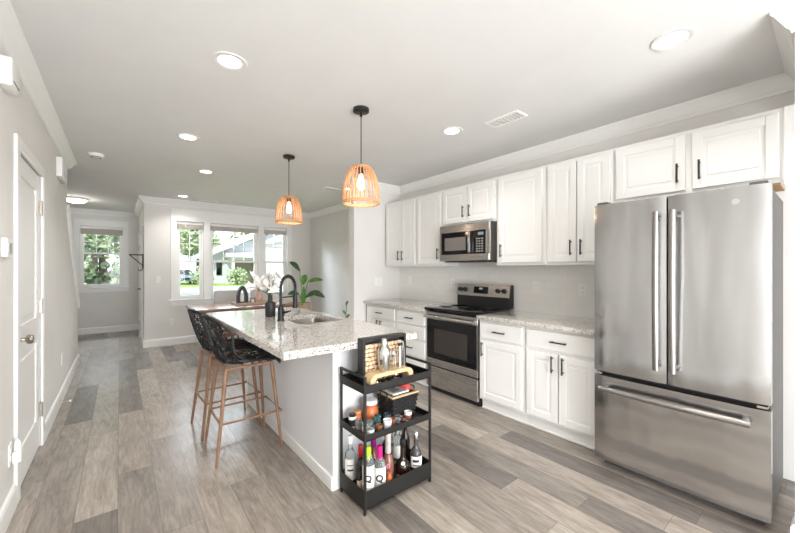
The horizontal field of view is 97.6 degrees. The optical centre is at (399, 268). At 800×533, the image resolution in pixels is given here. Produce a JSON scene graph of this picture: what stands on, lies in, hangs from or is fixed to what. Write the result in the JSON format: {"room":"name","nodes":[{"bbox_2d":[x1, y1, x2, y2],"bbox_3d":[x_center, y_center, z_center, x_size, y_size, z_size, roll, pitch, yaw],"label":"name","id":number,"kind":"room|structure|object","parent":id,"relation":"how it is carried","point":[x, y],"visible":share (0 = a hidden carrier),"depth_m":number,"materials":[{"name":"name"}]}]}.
{"room":"kitchen","nodes":[
{"label":"kitchen","id":0,"kind":"room"},
{"bbox_2d":[0,46,77,508],"bbox_3d":[-1.657,0.055,1.223,0.120,2.570,9.580,0,0,-39],"label":"wall","id":1,"kind":"structure","parent":0,"point":[18,115],"depth_m":2.52,"materials":[{"name":"paint"}]},
{"bbox_2d":[1,237,12,257],"bbox_3d":[-2.038,-0.110,1.815,0.026,0.100,0.110,0,0,-39],"label":"thermostat","id":2,"kind":"object","parent":1,"relation":"attached to","point":[6,243],"visible":1,"depth_m":1.78,"materials":[{"name":"white plastic"}]},
{"bbox_2d":[0,484,16,532],"bbox_3d":[-0.392,1.275,-0.250,0.016,0.130,5.700,0,0,-39],"label":"baseboard","id":3,"kind":"structure","parent":1,"relation":"attached to","point":[9,506],"depth_m":1.84,"materials":[{"name":"white wood"}]},
{"bbox_2d":[0,55,18,96],"bbox_3d":[-2.009,-0.990,1.800,0.052,0.140,0.160,0,0,-39],"label":"door chime","id":4,"kind":"object","parent":1,"relation":"attached to","point":[9,72],"visible":1,"depth_m":1.75,"materials":[{"name":"white plastic"}]},
{"bbox_2d":[8,441,12,467],"bbox_3d":[-2.125,1.010,1.911,0.008,0.118,0.072,0,0,-39],"label":"wall outlet","id":5,"kind":"object","parent":1,"relation":"attached to","point":[10,447],"visible":0.97,"depth_m":1.90,"materials":[{"name":"white plastic"}]},
{"bbox_2d":[12,438,22,463],"bbox_3d":[-2.119,1.000,1.939,0.036,0.129,0.055,0,0,-39],"label":"plug","id":6,"kind":"object","parent":1,"relation":"attached to","point":[17,455],"visible":1,"depth_m":1.93,"materials":[{"name":"white plastic"}]},
{"bbox_2d":[13,438,21,451],"bbox_3d":[-2.118,0.971,1.939,0.032,0.070,0.032,0,0,-39],"label":"diffuser","id":7,"kind":"object","parent":6,"relation":"attached to","point":[17,444],"depth_m":1.93,"materials":[{"name":"white plastic"}]},
{"bbox_2d":[14,133,44,503],"bbox_3d":[-2.467,0.285,2.348,0.103,2.110,0.930,0,0,-39],"label":"door","id":8,"kind":"structure","parent":1,"relation":"in","point":[28,207],"depth_m":2.35,"materials":[{"name":"white wood"}]},
{"bbox_2d":[0,0,76,169],"bbox_3d":[-1.236,-1.177,0.758,0.198,0.105,8.328,0,0,-39],"label":"trim","id":9,"kind":"structure","parent":1,"relation":"attached to","point":[13,42],"depth_m":2.14,"materials":[{"name":"white wood"}]},
{"bbox_2d":[56,156,66,183],"bbox_3d":[-3.332,-0.968,3.450,0.046,0.185,0.390,0,0,-39],"label":"sensor","id":10,"kind":"object","parent":1,"relation":"attached to","point":[61,168],"visible":1,"depth_m":3.32,"materials":[{"name":"white plastic"}]},
{"bbox_2d":[45,354,78,440],"bbox_3d":[-3.733,1.275,3.830,0.136,0.130,2.946,0,0,-39],"label":"baseboard","id":11,"kind":"structure","parent":1,"relation":"attached to","point":[51,416],"depth_m":3.37,"materials":[{"name":"white wood"}]},
{"bbox_2d":[66,204,79,308],"bbox_3d":[-4.213,-0.085,4.423,0.165,1.293,1.429,0,0,-39],"label":"trim","id":12,"kind":"structure","parent":1,"relation":"attached to","point":[68,212],"depth_m":4.33,"materials":[{"name":"white wood"}]},
{"bbox_2d":[71,213,138,327],"bbox_3d":[-6.572,0.055,7.190,1.920,2.570,0.140,0,0,-39],"label":"wall","id":13,"kind":"structure","parent":0,"point":[96,309],"depth_m":7.49,"materials":[{"name":"paint"}]},
{"bbox_2d":[73,218,129,292],"bbox_3d":[-6.257,-0.268,7.353,0.915,1.505,0.100,0,0,-39],"label":"trim","id":14,"kind":"structure","parent":13,"relation":"attached to","point":[77,222],"depth_m":7.36,"materials":[{"name":"white wood"}]},
{"bbox_2d":[80,226,122,286],"bbox_3d":[-6.307,-0.258,7.415,0.695,1.265,0.060,0,0,-39],"label":"window","id":15,"kind":"structure","parent":13,"relation":"in","point":[82,241],"depth_m":7.36,"materials":[{"name":"white"}]},
{"bbox_2d":[80,226,122,235],"bbox_3d":[-6.275,-0.803,7.375,0.679,0.166,0.038,0,0,-39],"label":"roller shade","id":16,"kind":"object","parent":15,"relation":"attached to","point":[94,230],"visible":1,"depth_m":7.36,"materials":[{"name":"white fabric"}]},
{"bbox_2d":[78,324,138,334],"bbox_3d":[-6.523,1.275,7.129,1.920,0.130,0.016,0,0,-39],"label":"baseboard","id":17,"kind":"structure","parent":13,"relation":"attached to","point":[81,331],"depth_m":7.39,"materials":[{"name":"white wood"}]},
{"bbox_2d":[139,204,143,337],"bbox_3d":[-5.065,0.055,6.923,0.100,2.570,2.160,0,0,-39],"label":"wall","id":18,"kind":"structure","parent":0,"point":[141,216],"depth_m":6.10,"materials":[{"name":"paint"}]},
{"bbox_2d":[137,226,142,344],"bbox_3d":[-4.864,0.290,6.552,0.097,2.100,0.990,0,0,-39],"label":"door","id":19,"kind":"structure","parent":18,"relation":"in","point":[140,288],"depth_m":6.29,"materials":[{"name":"white wood"}]},
{"bbox_2d":[144,203,309,339],"bbox_3d":[-3.214,0.055,6.931,3.000,2.570,0.140,0,0,-39],"label":"wall","id":20,"kind":"structure","parent":0,"point":[158,311],"depth_m":6.12,"materials":[{"name":"paint"}]},
{"bbox_2d":[70,195,309,218],"bbox_3d":[-4.607,-1.177,6.792,5.351,0.105,1.935,0,0,-1],"label":"trim","id":21,"kind":"structure","parent":20,"relation":"attached to","point":[141,200],"depth_m":6.83,"materials":[{"name":"white"}]},
{"bbox_2d":[177,229,202,298],"bbox_3d":[-3.861,-0.160,6.427,0.430,1.400,0.060,0,0,-39],"label":"window","id":22,"kind":"structure","parent":20,"relation":"in","point":[200,244],"depth_m":6.43,"materials":[{"name":"white wood"}]},
{"bbox_2d":[177,221,202,229],"bbox_3d":[-3.829,-0.790,6.387,0.414,0.131,0.038,0,0,-39],"label":"roller shade","id":23,"kind":"object","parent":20,"relation":"attached to","point":[180,224],"visible":1,"depth_m":6.37,"materials":[{"name":"white fabric"}]},
{"bbox_2d":[142,335,240,347],"bbox_3d":[-3.265,1.275,6.982,3.016,0.130,0.316,0,0,-39],"label":"baseboard","id":24,"kind":"structure","parent":20,"relation":"attached to","point":[183,339],"depth_m":6.16,"materials":[{"name":"white wood"}]},
{"bbox_2d":[168,208,292,305],"bbox_3d":[-3.194,-0.207,6.858,2.250,1.725,0.100,0,0,-39],"label":"trim","id":25,"kind":"structure","parent":20,"relation":"attached to","point":[205,217],"depth_m":6.53,"materials":[{"name":"white wood"}]},
{"bbox_2d":[210,223,256,297],"bbox_3d":[-3.271,-0.160,6.898,0.870,1.400,0.060,0,0,-39],"label":"window","id":26,"kind":"structure","parent":20,"relation":"in","point":[254,246],"depth_m":6.87,"materials":[{"name":"white"}]},
{"bbox_2d":[210,224,256,232],"bbox_3d":[-3.239,-0.790,6.858,0.854,0.131,0.038,0,0,-39],"label":"roller shade","id":27,"kind":"object","parent":26,"relation":"attached to","point":[214,227],"visible":1,"depth_m":6.83,"materials":[{"name":"white fabric"}]},
{"bbox_2d":[264,234,285,294],"bbox_3d":[-2.654,-0.160,7.392,0.480,1.400,0.060,0,0,-39],"label":"window","id":28,"kind":"structure","parent":20,"relation":"in","point":[283,247],"depth_m":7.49,"materials":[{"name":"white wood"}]},
{"bbox_2d":[264,227,285,234],"bbox_3d":[-2.622,-0.790,7.352,0.464,0.131,0.038,0,0,-39],"label":"roller shade","id":29,"kind":"object","parent":20,"relation":"attached to","point":[276,231],"visible":1,"depth_m":7.34,"materials":[{"name":"white fabric"}]},
{"bbox_2d":[350,188,399,321],"bbox_3d":[-0.349,0.055,5.099,0.815,2.570,0.120,0,0,-39],"label":"wall","id":30,"kind":"structure","parent":0,"point":[367,224],"depth_m":4.95,"materials":[{"name":"paint"}]},
{"bbox_2d":[6,330,794,532],"bbox_3d":[-1.480,1.400,3.227,5.220,0.120,12.690,0,0,-39],"label":"floor","id":31,"kind":"structure","parent":0,"point":[125,455],"depth_m":2.27,"materials":[{"name":"wood"}]},
{"bbox_2d":[187,309,260,440],"bbox_3d":[-1.530,0.834,3.013,0.522,1.015,0.447,0,0,-41],"label":"bar stool","id":32,"kind":"object","parent":31,"relation":"on","point":[242,343],"visible":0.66,"depth_m":2.97,"materials":[{"name":"brown wood"}]},
{"bbox_2d":[214,290,244,339],"bbox_3d":[-3.077,0.867,6.296,0.420,0.947,0.516,0,0,-39],"label":"dining chair","id":33,"kind":"object","parent":31,"relation":"on","point":[222,296],"visible":0.15,"depth_m":6.43,"materials":[{"name":"grey fabric"}]},
{"bbox_2d":[200,314,282,467],"bbox_3d":[-1.213,0.834,2.641,0.522,1.015,0.447,0,0,-39],"label":"bar stool","id":34,"kind":"object","parent":31,"relation":"on","point":[262,354],"visible":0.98,"depth_m":2.57,"materials":[{"name":"black wicker"}]},
{"bbox_2d":[185,300,302,358],"bbox_3d":[-2.576,0.965,5.853,1.630,0.750,0.880,0,0,-39],"label":"dining table","id":35,"kind":"object","parent":31,"relation":"on","point":[220,307],"visible":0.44,"depth_m":5.51,"materials":[{"name":"brown wood"}]},
{"bbox_2d":[231,300,276,305],"bbox_3d":[-2.483,0.570,5.953,0.640,0.040,0.360,0,0,-39],"label":"serving tray","id":36,"kind":"object","parent":35,"relation":"on","point":[263,301],"visible":0.71,"depth_m":5.78,"materials":[{"name":"brown wood"}]},
{"bbox_2d":[236,285,247,302],"bbox_3d":[-2.631,0.426,5.835,0.173,0.300,0.080,0,0,-39],"label":"candle holder","id":37,"kind":"object","parent":36,"relation":"on","point":[241,287],"visible":0.99,"depth_m":5.81,"materials":[{"name":"black metal"}]},
{"bbox_2d":[298,302,311,309],"bbox_3d":[-1.905,0.850,6.864,0.340,0.380,0.340,0,0,-39],"label":"basket pot","id":38,"kind":"object","parent":31,"relation":"on","point":[306,305],"depth_m":6.76,"materials":[{"name":"beige wicker"}]},
{"bbox_2d":[288,261,324,309],"bbox_3d":[-1.849,0.596,6.886,0.679,1.490,0.340,0,0,-22],"label":"plant","id":39,"kind":"object","parent":31,"relation":"on","point":[306,305],"visible":0.62,"depth_m":6.86,"materials":[{"name":"green plant"}]},
{"bbox_2d":[246,341,394,490],"bbox_3d":[-0.760,0.903,2.988,0.560,0.874,1.824,0,0,-39],"label":"kitchen island","id":40,"kind":"object","parent":31,"relation":"on","point":[308,388],"visible":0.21,"depth_m":2.32,"materials":[{"name":"white wood"}]},
{"bbox_2d":[206,307,416,360],"bbox_3d":[-0.887,0.446,2.870,0.900,0.040,2.070,0,0,-39],"label":"island countertop","id":41,"kind":"structure","parent":40,"relation":"on","point":[286,340],"depth_m":2.38,"materials":[{"name":"stone"}]},
{"bbox_2d":[245,271,283,316],"bbox_3d":[-1.215,0.216,3.146,0.316,0.421,0.298,0,0,-2],"label":"vase","id":42,"kind":"object","parent":41,"relation":"on","point":[269,285],"visible":0.99,"depth_m":3.10,"materials":[{"name":"black ceramic"}]},
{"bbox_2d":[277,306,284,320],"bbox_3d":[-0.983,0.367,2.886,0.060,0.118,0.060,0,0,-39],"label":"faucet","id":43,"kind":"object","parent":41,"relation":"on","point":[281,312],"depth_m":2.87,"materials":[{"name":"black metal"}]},
{"bbox_2d":[277,274,297,320],"bbox_3d":[-0.949,0.236,2.947,0.126,0.381,0.203,0,0,1],"label":"kitchen faucet","id":44,"kind":"object","parent":41,"relation":"on","point":[281,312],"visible":1,"depth_m":2.89,"materials":[{"name":"black metal"}]},
{"bbox_2d":[288,318,329,324],"bbox_3d":[-0.780,0.551,3.010,0.402,0.168,0.549,0,0,-39],"label":"sink","id":45,"kind":"object","parent":41,"relation":"in","point":[311,320],"visible":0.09,"depth_m":3.25,"materials":[{"name":"silver metal"}]},
{"bbox_2d":[367,304,396,328],"bbox_3d":[-0.035,0.910,4.816,0.670,0.860,0.675,0,0,-39],"label":"base cabinet","id":46,"kind":"object","parent":31,"relation":"on","point":[376,314],"visible":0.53,"depth_m":4.58,"materials":[{"name":"white wood"}]},
{"bbox_2d":[363,298,451,311],"bbox_3d":[0.130,0.460,4.606,0.658,0.040,1.241,0,0,-39],"label":"countertop","id":47,"kind":"structure","parent":46,"relation":"on","point":[409,304],"depth_m":4.46,"materials":[{"name":"stone"}]},
{"bbox_2d":[340,355,430,515],"bbox_3d":[-0.082,0.964,2.156,0.499,0.752,0.274,0,0,-39],"label":"bar cart","id":48,"kind":"object","parent":31,"relation":"on","point":[365,499],"visible":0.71,"depth_m":2.05,"materials":[{"name":"black metal"}]},
{"bbox_2d":[345,434,355,483],"bbox_3d":[-0.297,1.151,2.097,0.067,0.310,0.067,0,0,-39],"label":"liquor bottle","id":49,"kind":"object","parent":48,"relation":"in","point":[350,455],"visible":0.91,"depth_m":2.08,"materials":[{"name":"clear glass"}]},
{"bbox_2d":[357,459,361,488],"bbox_3d":[-0.231,1.198,1.994,0.032,0.215,0.032,0,0,-39],"label":"liquor bottle","id":50,"kind":"object","parent":48,"relation":"in","point":[359,462],"visible":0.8,"depth_m":1.98,"materials":[{"name":"black glass"}]},
{"bbox_2d":[356,444,362,484],"bbox_3d":[-0.232,1.169,2.058,0.052,0.272,0.052,0,0,-39],"label":"liquor bottle","id":51,"kind":"object","parent":48,"relation":"in","point":[360,446],"visible":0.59,"depth_m":2.05,"materials":[{"name":"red glass"}]},
{"bbox_2d":[362,445,373,490],"bbox_3d":[-0.179,1.153,1.974,0.068,0.305,0.071,0,0,-5],"label":"liquor bottle","id":52,"kind":"object","parent":48,"relation":"in","point":[370,461],"visible":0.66,"depth_m":1.95,"materials":[{"name":"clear glass"}]},
{"bbox_2d":[362,397,378,419],"bbox_3d":[-0.183,0.870,2.158,0.102,0.134,0.101,0,0,-39],"label":"jar","id":53,"kind":"object","parent":48,"relation":"on","point":[372,408],"visible":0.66,"depth_m":2.12,"materials":[{"name":"orange glass"}]},
{"bbox_2d":[374,444,385,487],"bbox_3d":[-0.117,1.163,2.024,0.072,0.285,0.074,0,0,-3],"label":"liquor bottle","id":54,"kind":"object","parent":48,"relation":"in","point":[379,462],"visible":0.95,"depth_m":2.00,"materials":[{"name":"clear glass"}]},
{"bbox_2d":[358,332,405,384],"bbox_3d":[-0.104,0.541,2.124,0.320,0.272,0.057,0,0,-39],"label":"shadow box","id":55,"kind":"object","parent":48,"relation":"on","point":[362,342],"visible":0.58,"depth_m":2.06,"materials":[{"name":"black wood"}]},
{"bbox_2d":[341,362,429,393],"bbox_3d":[-0.082,0.660,2.156,0.497,0.044,0.272,0,0,-39],"label":"tray","id":56,"kind":"object","parent":48,"relation":"on","point":[419,373],"depth_m":2.06,"materials":[{"name":"black metal"}]},
{"bbox_2d":[341,405,429,441],"bbox_3d":[-0.082,0.924,2.156,0.497,0.036,0.272,0,0,-39],"label":"tray","id":57,"kind":"object","parent":48,"relation":"on","point":[420,415],"depth_m":2.05,"materials":[{"name":"black metal"}]},
{"bbox_2d":[383,434,393,478],"bbox_3d":[-0.071,1.138,2.110,0.070,0.335,0.070,0,0,-39],"label":"liquor bottle","id":58,"kind":"object","parent":48,"relation":"in","point":[388,458],"visible":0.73,"depth_m":2.09,"materials":[{"name":"pink glass"}]},
{"bbox_2d":[365,365,412,385],"bbox_3d":[-0.064,0.635,2.065,0.310,0.085,0.072,0,0,-39],"label":"stand","id":59,"kind":"object","parent":48,"relation":"on","point":[372,376],"visible":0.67,"depth_m":2.02,"materials":[{"name":"beige wood"}]},
{"bbox_2d":[377,338,390,371],"bbox_3d":[-0.093,0.498,2.045,0.084,0.188,0.084,0,0,-39],"label":"cocktail shaker","id":60,"kind":"object","parent":59,"relation":"on","point":[383,352],"visible":1,"depth_m":2.02,"materials":[{"name":"silver metal"}]},
{"bbox_2d":[377,354,390,371],"bbox_3d":[-0.093,0.540,2.045,0.082,0.104,0.082,0,0,-39],"label":"cup","id":61,"kind":"object","parent":60,"relation":"on","point":[383,359],"depth_m":2.01,"materials":[{"name":"silver metal"}]},
{"bbox_2d":[392,431,400,472],"bbox_3d":[-0.018,1.148,2.271,0.069,0.315,0.069,0,0,-39],"label":"liquor bottle","id":62,"kind":"object","parent":48,"relation":"in","point":[396,438],"visible":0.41,"depth_m":2.24,"materials":[{"name":"clear glass"}]},
{"bbox_2d":[376,384,418,416],"bbox_3d":[-0.016,0.847,2.238,0.230,0.180,0.181,0,0,-39],"label":"wicker basket","id":63,"kind":"object","parent":48,"relation":"on","point":[387,403],"visible":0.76,"depth_m":2.18,"materials":[{"name":"black wicker"}]},
{"bbox_2d":[383,386,408,395],"bbox_3d":[-0.032,0.768,2.222,0.125,0.012,0.130,0,0,-39],"label":"book","id":64,"kind":"object","parent":63,"relation":"on","point":[397,390],"visible":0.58,"depth_m":2.19,"materials":[{"name":"white paper"}]},
{"bbox_2d":[396,437,409,476],"bbox_3d":[0.017,1.171,2.142,0.085,0.270,0.085,0,0,-39],"label":"liquor bottle","id":65,"kind":"object","parent":48,"relation":"in","point":[402,465],"visible":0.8,"depth_m":2.12,"materials":[{"name":"brown glass"}]},
{"bbox_2d":[401,428,409,462],"bbox_3d":[0.034,1.141,2.319,0.064,0.330,0.064,0,0,-39],"label":"liquor bottle","id":66,"kind":"object","parent":48,"relation":"in","point":[405,434],"visible":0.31,"depth_m":2.30,"materials":[{"name":"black glass"}]},
{"bbox_2d":[410,430,421,470],"bbox_3d":[0.100,1.163,2.199,0.073,0.285,0.073,0,0,-39],"label":"liquor bottle","id":67,"kind":"object","parent":48,"relation":"in","point":[415,453],"visible":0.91,"depth_m":2.18,"materials":[{"name":"clear glass"}]},
{"bbox_2d":[397,308,427,386],"bbox_3d":[0.349,0.910,4.336,0.670,0.860,0.546,0,0,-39],"label":"base cabinet","id":68,"kind":"object","parent":31,"relation":"on","point":[407,320],"visible":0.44,"depth_m":4.08,"materials":[{"name":"white wood"}]},
{"bbox_2d":[423,283,513,406],"bbox_3d":[0.733,0.756,3.817,0.666,1.169,0.734,0,0,-39],"label":"range","id":69,"kind":"object","parent":31,"relation":"on","point":[452,330],"visible":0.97,"depth_m":3.67,"materials":[{"name":"silver metal"}]},
{"bbox_2d":[423,310,482,406],"bbox_3d":[0.733,0.897,3.817,0.666,0.885,0.730,0,0,-39],"label":"oven","id":70,"kind":"object","parent":69,"relation":"in","point":[452,337],"depth_m":3.59,"materials":[{"name":"silver metal"}]},
{"bbox_2d":[424,304,509,315],"bbox_3d":[0.720,0.439,3.807,0.560,0.033,0.734,0,0,-39],"label":"cooktop","id":71,"kind":"object","parent":69,"relation":"in","point":[451,309],"depth_m":3.74,"materials":[{"name":"black glass"}]},
{"bbox_2d":[480,320,528,423],"bbox_3d":[1.136,0.910,3.352,0.670,0.860,0.485,0,0,-39],"label":"base cabinet","id":72,"kind":"object","parent":31,"relation":"on","point":[502,345],"visible":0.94,"depth_m":3.14,"materials":[{"name":"white wood"}]},
{"bbox_2d":[526,326,596,449],"bbox_3d":[1.480,0.910,2.923,0.670,0.860,0.606,0,0,-39],"label":"base cabinet","id":73,"kind":"object","parent":31,"relation":"on","point":[560,365],"visible":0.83,"depth_m":2.73,"materials":[{"name":"white wood"}]},
{"bbox_2d":[476,310,594,335],"bbox_3d":[1.327,0.460,3.110,0.658,0.040,1.102,0,0,-39],"label":"countertop","id":74,"kind":"structure","parent":73,"relation":"on","point":[572,324],"depth_m":3.00,"materials":[{"name":"stone"}]},
{"bbox_2d":[595,180,782,524],"bbox_3d":[1.846,0.445,2.275,0.834,1.790,0.833,0,0,-39],"label":"refrigerator","id":75,"kind":"object","parent":31,"relation":"on","point":[689,286],"visible":1,"depth_m":1.98,"materials":[{"name":"silver metal"}]},
{"bbox_2d":[10,0,799,212],"bbox_3d":[-1.480,-1.305,3.227,5.220,0.150,12.690,0,0,-39],"label":"ceiling","id":76,"kind":"structure","parent":0,"point":[121,78],"depth_m":2.26,"materials":[{"name":"paint"}]},
{"bbox_2d":[67,196,87,202],"bbox_3d":[-5.622,-1.186,6.067,0.330,0.088,0.330,0,0,-39],"label":"flush light","id":77,"kind":"object","parent":76,"relation":"attached to","point":[72,199],"visible":0.8,"depth_m":5.99,"materials":[{"name":"white glass"}]},
{"bbox_2d":[176,133,199,140],"bbox_3d":[-1.975,-1.226,3.262,0.196,0.008,0.196,0,0,-39],"label":"recessed light","id":78,"kind":"object","parent":76,"relation":"in","point":[184,136],"visible":1,"depth_m":3.25,"materials":[{"name":"white plastic"}]},
{"bbox_2d":[211,51,247,71],"bbox_3d":[-1.008,-1.226,2.075,0.196,0.008,0.196,0,0,-39],"label":"recessed light","id":79,"kind":"object","parent":76,"relation":"in","point":[229,61],"visible":1,"depth_m":2.07,"materials":[{"name":"white plastic"}]},
{"bbox_2d":[275,154,302,224],"bbox_3d":[-1.209,-0.864,3.810,0.288,0.733,0.288,0,0,-39],"label":"pendant lamp","id":80,"kind":"object","parent":76,"relation":"hanging from","point":[289,208],"visible":1,"depth_m":3.77,"materials":[{"name":"brown wicker"}]},
{"bbox_2d":[342,105,379,206],"bbox_3d":[-0.299,-0.864,2.691,0.288,0.733,0.288,0,0,-39],"label":"pendant lamp","id":81,"kind":"object","parent":76,"relation":"hanging from","point":[360,110],"visible":1,"depth_m":2.64,"materials":[{"name":"brown wicker"}]},
{"bbox_2d":[441,127,462,135],"bbox_3d":[0.464,-1.226,3.119,0.196,0.008,0.196,0,0,-39],"label":"recessed light","id":82,"kind":"object","parent":76,"relation":"in","point":[449,131],"visible":1,"depth_m":3.12,"materials":[{"name":"white plastic"}]},
{"bbox_2d":[485,110,527,127],"bbox_3d":[0.867,-1.225,2.870,0.150,0.010,0.310,0,0,-39],"label":"ceiling vent","id":83,"kind":"object","parent":76,"relation":"in","point":[513,116],"visible":1,"depth_m":2.86,"materials":[{"name":"white metal"}]},
{"bbox_2d":[650,26,696,50],"bbox_3d":[1.459,-1.226,1.872,0.196,0.008,0.196,0,0,-39],"label":"recessed light","id":84,"kind":"object","parent":76,"relation":"in","point":[677,37],"visible":1,"depth_m":1.86,"materials":[{"name":"white plastic"}]},
{"bbox_2d":[310,91,794,481],"bbox_3d":[1.217,0.055,3.887,0.142,2.570,10.150,0,0,-39],"label":"wall","id":85,"kind":"structure","parent":0,"point":[329,233],"depth_m":3.53,"materials":[{"name":"paint"}]},
{"bbox_2d":[386,197,422,266],"bbox_3d":[0.095,-0.490,4.917,0.340,0.911,0.680,0,0,-39],"label":"upper cabinet","id":86,"kind":"object","parent":85,"relation":"attached to","point":[401,216],"visible":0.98,"depth_m":4.79,"materials":[{"name":"white wood"}]},
{"bbox_2d":[417,190,458,265],"bbox_3d":[0.457,-0.490,4.465,0.340,0.911,0.471,0,0,-39],"label":"upper cabinet","id":87,"kind":"object","parent":85,"relation":"attached to","point":[429,206],"visible":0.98,"depth_m":4.36,"materials":[{"name":"white wood"}]},
{"bbox_2d":[443,177,496,226],"bbox_3d":[0.846,-0.721,3.978,0.340,0.451,0.766,0,0,-39],"label":"upper cabinet","id":88,"kind":"object","parent":85,"relation":"attached to","point":[477,201],"visible":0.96,"depth_m":3.85,"materials":[{"name":"white wood"}]},
{"bbox_2d":[440,221,496,262],"bbox_3d":[0.821,-0.283,3.924,0.425,0.414,0.702,0,0,-39],"label":"microwave","id":89,"kind":"object","parent":88,"relation":"attached to","point":[476,242],"visible":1,"depth_m":3.73,"materials":[{"name":"grey metal"}]},
{"bbox_2d":[497,165,545,265],"bbox_3d":[1.254,-0.490,3.469,0.340,0.911,0.531,0,0,-39],"label":"upper cabinet","id":90,"kind":"object","parent":85,"relation":"attached to","point":[521,196],"visible":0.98,"depth_m":3.36,"materials":[{"name":"white wood"}]},
{"bbox_2d":[309,72,794,218],"bbox_3d":[-0.091,-1.177,4.714,0.893,0.105,7.225,0,0,-39],"label":"trim","id":91,"kind":"structure","parent":85,"relation":"attached to","point":[781,83],"depth_m":2.95,"materials":[{"name":"white wood"}]},
{"bbox_2d":[546,149,613,264],"bbox_3d":[1.596,-0.490,3.041,0.340,0.911,0.556,0,0,-39],"label":"upper cabinet","id":92,"kind":"object","parent":85,"relation":"attached to","point":[574,187],"visible":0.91,"depth_m":2.97,"materials":[{"name":"white wood"}]},
{"bbox_2d":[579,284,586,296],"bbox_3d":[1.671,0.193,3.200,0.008,0.118,0.072,0,0,-39],"label":"wall outlet","id":93,"kind":"object","parent":85,"relation":"attached to","point":[582,287],"visible":1,"depth_m":3.19,"materials":[{"name":"white plastic"}]},
{"bbox_2d":[614,104,794,202],"bbox_3d":[2.074,-0.722,2.444,0.340,0.448,0.966,0,0,-39],"label":"upper cabinet","id":94,"kind":"object","parent":85,"relation":"attached to","point":[742,151],"visible":0.96,"depth_m":2.28,"materials":[{"name":"white wood"}]},
{"bbox_2d":[770,1,799,80],"bbox_3d":[2.307,-1.177,1.720,0.888,0.105,0.603,0,0,-39],"label":"trim","id":95,"kind":"structure","parent":85,"relation":"attached to","point":[785,20],"depth_m":1.71,"materials":[{"name":"white wood"}]},
{"bbox_3d":[2.093,0.055,1.498,0.120,2.570,0.525,0,0,-39],"label":"wall","id":96,"kind":"structure","parent":0,"visible":0},
{"bbox_2d":[790,512,799,532],"bbox_3d":[2.088,1.275,1.504,0.152,0.130,0.541,0,0,-39],"label":"baseboard","id":97,"kind":"structure","parent":96,"relation":"attached to","point":[794,528],"depth_m":1.66,"materials":[{"name":"white wood"}]},
{"bbox_2d":[795,30,799,525],"bbox_3d":[1.905,0.043,1.623,0.016,2.335,0.095,0,0,-39],"label":"trim","id":98,"kind":"structure","parent":96,"relation":"attached to","point":[797,33],"depth_m":1.65,"materials":[{"name":"white wood"}]},
{"label":"outside","id":99,"kind":"structure","parent":0,"visible":0},
{"bbox_3d":[1.562,1.590,22.060,110.000,0.200,4.500,0,0,-39],"label":"sidewalk","id":100,"kind":"object","parent":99,"visible":0},
{"bbox_2d":[84,234,119,283],"bbox_3d":[-11.688,-0.175,13.576,2.495,3.560,2.210,0,0,-39],"label":"leafy tree","id":101,"kind":"object","parent":100,"relation":"on","point":[91,271],"visible":0.3,"depth_m":13.31,"materials":[{"name":"green plant"}]},
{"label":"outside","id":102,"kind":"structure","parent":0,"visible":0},
{"bbox_2d":[180,286,282,294],"bbox_3d":[-4.373,1.590,29.478,110.000,0.200,14.500,0,0,-39],"label":"street","id":103,"kind":"structure","parent":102,"point":[184,290],"depth_m":25.44,"materials":[{"name":"grey asphalt"}]},
{"bbox_2d":[105,236,119,270],"bbox_3d":[-12.518,-0.685,16.735,2.656,4.572,2.501,0,0,-39],"label":"leafy tree","id":104,"kind":"object","parent":103,"relation":"on","point":[107,257],"visible":0.02,"depth_m":15.67,"materials":[{"name":"green plant"}]},
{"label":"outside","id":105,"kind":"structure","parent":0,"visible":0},
{"bbox_2d":[84,281,253,287],"bbox_3d":[-26.706,1.590,57.394,110.000,0.200,57.000,0,0,-39],"label":"lawn","id":106,"kind":"structure","parent":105,"point":[182,284],"depth_m":33.64,"materials":[{"name":"green plant"}]},
{"bbox_2d":[180,269,195,283],"bbox_3d":[-21.600,0.763,34.764,1.840,1.445,4.420,0,0,-39],"label":"parked car","id":107,"kind":"object","parent":106,"relation":"on","point":[184,273],"visible":0.35,"depth_m":33.70,"materials":[{"name":"blue"}]},
{"bbox_2d":[180,229,221,270],"bbox_3d":[-28.882,-3.349,49.890,6.588,9.887,6.598,0,0,-39],"label":"leafy tree","id":108,"kind":"object","parent":106,"relation":"on","point":[184,233],"visible":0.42,"depth_m":47.56,"materials":[{"name":"green plant"}]},
{"bbox_2d":[189,266,215,283],"bbox_3d":[-18.676,0.673,33.053,2.379,1.943,2.300,0,0,-39],"label":"bush","id":109,"kind":"object","parent":106,"relation":"on","point":[196,278],"visible":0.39,"depth_m":32.51,"materials":[{"name":"green plant"}]},
{"bbox_2d":[190,233,278,283],"bbox_3d":[-15.774,-1.775,42.448,15.400,6.570,12.000,0,0,-39],"label":"house","id":110,"kind":"structure","parent":106,"relation":"on","point":[220,272],"depth_m":36.74,"materials":[{"name":"white"}]},
{"bbox_2d":[226,267,249,284],"bbox_3d":[-15.402,0.703,33.287,2.112,1.773,2.138,0,0,-39],"label":"bush","id":111,"kind":"object","parent":106,"relation":"on","point":[236,275],"visible":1,"depth_m":33.05,"materials":[{"name":"green plant"}]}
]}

